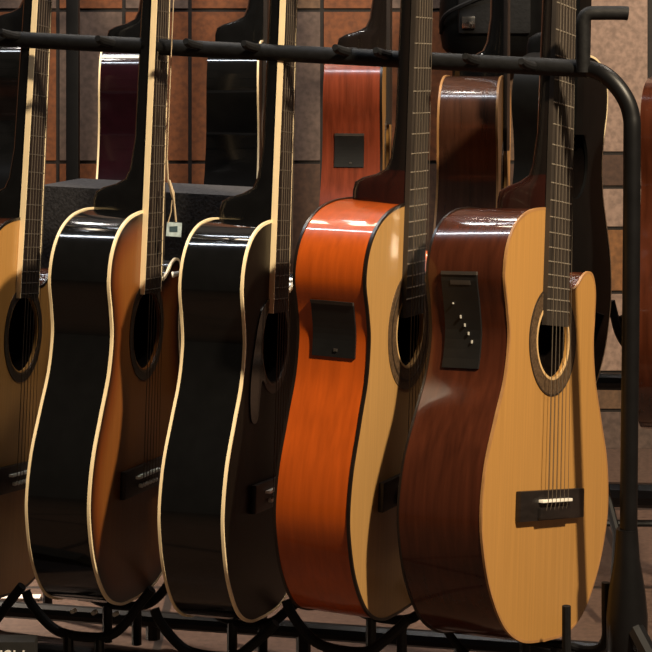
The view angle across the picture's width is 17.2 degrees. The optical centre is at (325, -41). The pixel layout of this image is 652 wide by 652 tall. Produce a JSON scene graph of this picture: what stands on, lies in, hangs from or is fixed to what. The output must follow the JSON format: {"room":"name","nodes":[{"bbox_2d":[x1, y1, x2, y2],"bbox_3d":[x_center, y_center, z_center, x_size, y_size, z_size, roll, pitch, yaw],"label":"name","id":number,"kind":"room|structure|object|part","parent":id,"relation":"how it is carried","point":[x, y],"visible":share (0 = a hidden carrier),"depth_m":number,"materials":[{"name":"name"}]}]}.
{"room":"guitar shop","nodes":[
{"label":"guitar shop","id":0,"kind":"room"},
{"bbox_2d":[0,0,651,447],"bbox_3d":[0.000,-0.483,4.048,6.000,2.804,0.004,0,0,0],"label":"wall","id":1,"kind":"structure","parent":0,"point":[624,46],"depth_m":4.05,"materials":[{"name":"ceramic"}]},
{"bbox_2d":[439,0,541,56],"bbox_3d":[0.305,-0.393,3.965,0.197,1.154,0.133,0,0,0],"label":"guitar","id":2,"kind":"object","parent":1,"relation":"hanging from","point":[463,24],"visible":0.7,"depth_m":3.92,"materials":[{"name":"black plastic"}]},
{"bbox_2d":[0,448,651,651],"bbox_3d":[0.000,0.915,1.600,6.000,0.001,5.200,0,0,0],"label":"floor","id":3,"kind":"structure","parent":0,"point":[589,626],"depth_m":2.98,"materials":[{"name":"brown tile"}]},
{"bbox_2d":[0,635,37,651],"bbox_3d":[-0.440,0.852,2.513,0.205,0.126,0.029,0,0,0],"label":"box","id":4,"kind":"object","parent":3,"relation":"on","point":[8,643],"visible":1,"depth_m":2.50,"materials":[{"name":"black cardboard"}]},
{"bbox_2d":[0,594,40,600],"bbox_3d":[-0.438,0.913,3.093,0.058,0.004,0.020,0,0,0],"label":"strip","id":5,"kind":"object","parent":3,"relation":"on","point":[37,597],"visible":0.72,"depth_m":3.09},
{"bbox_2d":[40,178,266,618],"bbox_3d":[-0.238,0.614,2.990,0.310,0.602,0.110,0,0,25],"label":"amplifier","id":6,"kind":"object","parent":3,"relation":"on","point":[194,203],"visible":0.09,"depth_m":2.97,"materials":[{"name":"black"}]},
{"bbox_3d":[-0.385,0.748,3.011,0.021,0.335,0.014,0,0,-20],"label":"leg","id":7,"kind":"part","parent":6,"relation":"part of","materials":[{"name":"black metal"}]},
{"bbox_2d":[0,6,651,651],"bbox_3d":[-0.037,0.483,2.702,1.241,0.860,0.373,0,0,25],"label":"guitar stand","id":8,"kind":"object","parent":3,"relation":"on","point":[624,614],"visible":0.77,"depth_m":2.56,"materials":[{"name":"black metal"}]},
{"bbox_2d":[0,0,51,597],"bbox_3d":[-0.432,0.321,2.789,0.098,0.992,0.362,0,0,15],"label":"acoustic guitar","id":9,"kind":"object","parent":8,"relation":"on","point":[25,320],"visible":0.7,"depth_m":2.81,"materials":[{"name":"brown wood"}]},
{"bbox_2d":[25,0,180,604],"bbox_3d":[-0.264,0.299,2.707,0.098,0.994,0.356,0,0,15],"label":"acoustic guitar","id":10,"kind":"object","parent":8,"relation":"on","point":[102,424],"visible":0.91,"depth_m":2.62,"materials":[{"name":"black paint"}]},
{"bbox_2d":[166,0,181,236],"bbox_3d":[-0.190,0.123,2.700,0.020,0.446,0.006,0,0,0],"label":"price tag","id":11,"kind":"object","parent":10,"relation":"hanging from","point":[174,229],"visible":1,"depth_m":2.70,"materials":[{"name":"white paper"}]},
{"bbox_3d":[-0.193,0.075,2.700,0.012,0.350,0.001,0,0,0],"label":"cord","id":12,"kind":"part","parent":11,"relation":"part of","materials":[{"name":"beige fabric"}]},
{"bbox_3d":[-0.193,0.288,2.700,0.009,0.027,0.006,0,0,0],"label":"cord","id":13,"kind":"part","parent":11,"relation":"part of","materials":[{"name":"beige fabric"}]},
{"bbox_3d":[-0.193,0.289,2.700,0.014,0.078,0.003,0,0,0],"label":"cord","id":14,"kind":"part","parent":11,"relation":"part of","materials":[{"name":"beige fabric"}]},
{"bbox_2d":[169,226,176,231],"bbox_3d":[-0.191,0.336,2.700,0.010,0.008,0.001,0,0,0],"label":"print","id":15,"kind":"object","parent":11,"relation":"attached to","point":[171,228],"depth_m":2.70},
{"bbox_3d":[-0.230,0.890,2.874,0.019,0.025,0.020,0,0,0],"label":"beam leg","id":16,"kind":"part","parent":8,"relation":"part of","materials":[{"name":"black metal"}]},
{"bbox_2d":[157,0,297,622],"bbox_3d":[-0.106,0.302,2.639,0.107,0.991,0.355,0,0,16],"label":"acoustic guitar","id":17,"kind":"object","parent":8,"relation":"on","point":[218,558],"visible":0.8,"depth_m":2.55,"materials":[{"name":"black paint"}]},
{"bbox_3d":[-0.029,0.886,2.804,0.019,0.033,0.020,0,0,0],"label":"beam leg","id":18,"kind":"part","parent":8,"relation":"part of","materials":[{"name":"black metal"}]},
{"bbox_2d":[273,0,432,620],"bbox_3d":[0.057,0.270,2.558,0.112,0.994,0.347,0,0,23],"label":"guitar","id":19,"kind":"object","parent":8,"relation":"on","point":[359,276],"visible":0.8,"depth_m":2.45,"materials":[{"name":"orange wood"}]},
{"bbox_2d":[397,0,608,642],"bbox_3d":[0.220,0.293,2.530,0.132,0.992,0.374,0,0,30],"label":"guitar","id":20,"kind":"object","parent":8,"relation":"on","point":[502,498],"visible":1,"depth_m":2.46,"materials":[{"name":"brown wood"}]},
{"bbox_3d":[0.322,0.092,2.515,0.062,0.077,0.016,0,0,0],"label":"hook arm","id":21,"kind":"part","parent":8,"relation":"part of","materials":[{"name":"black plastic"}]},
{"bbox_3d":[0.319,0.511,2.508,0.099,0.789,0.026,0,0,33],"label":"leg","id":22,"kind":"part","parent":8,"relation":"part of","materials":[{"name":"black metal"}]},
{"bbox_2d":[66,0,651,573],"bbox_3d":[-0.056,0.340,3.307,1.334,1.150,0.309,0,0,23],"label":"guitar stand","id":23,"kind":"object","parent":3,"relation":"on","point":[606,381],"visible":0.05,"depth_m":3.39,"materials":[{"name":"black metal"}]},
{"bbox_2d":[0,0,23,189],"bbox_3d":[-0.510,0.108,3.526,0.110,0.994,0.351,0,0,-9],"label":"acoustic guitar","id":24,"kind":"object","parent":23,"relation":"on","point":[12,21],"visible":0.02,"depth_m":3.42,"materials":[{"name":"black paint"}]},
{"bbox_3d":[-0.398,0.340,3.400,0.020,1.150,0.024,0,0,0],"label":"post","id":25,"kind":"part","parent":23,"relation":"part of","materials":[{"name":"black metal"}]},
{"bbox_2d":[96,0,141,179],"bbox_3d":[-0.313,0.125,3.461,0.101,0.996,0.351,0,0,-1],"label":"acoustic guitar","id":26,"kind":"object","parent":23,"relation":"on","point":[118,72],"visible":0.12,"depth_m":3.35,"materials":[{"name":"dark red lacquer"},{"name":"cream plastic"},{"name":"chrome"}]},
{"bbox_2d":[204,0,268,186],"bbox_3d":[-0.136,0.119,3.396,0.100,0.996,0.351,0,0,2],"label":"acoustic guitar","id":27,"kind":"object","parent":23,"relation":"on","point":[235,88],"visible":0.27,"depth_m":3.29,"materials":[{"name":"black paint"}]},
{"bbox_2d":[319,0,391,205],"bbox_3d":[0.050,0.133,3.322,0.111,0.996,0.352,0,0,5],"label":"acoustic guitar","id":28,"kind":"object","parent":23,"relation":"on","point":[357,100],"visible":0.35,"depth_m":3.22,"materials":[{"name":"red wood"}]},
{"bbox_2d":[433,0,510,232],"bbox_3d":[0.224,0.167,3.252,0.111,0.996,0.352,0,0,9],"label":"acoustic guitar","id":29,"kind":"object","parent":23,"relation":"on","point":[474,108],"visible":0.48,"depth_m":3.15,"materials":[{"name":"brown wood"}]},
{"bbox_2d":[512,0,611,382],"bbox_3d":[0.311,0.121,2.974,0.091,0.996,0.360,0,0,22],"label":"acoustic guitar","id":30,"kind":"object","parent":23,"relation":"on","point":[590,248],"visible":0.27,"depth_m":3.02,"materials":[{"name":"black wood"}]},
{"bbox_2d":[638,77,651,428],"bbox_3d":[0.508,0.154,3.017,0.112,0.995,0.358,0,0,16],"label":"acoustic guitar","id":31,"kind":"object","parent":23,"relation":"on","point":[645,336],"visible":0.68,"depth_m":2.90,"materials":[{"name":"brown wood"}]}
]}

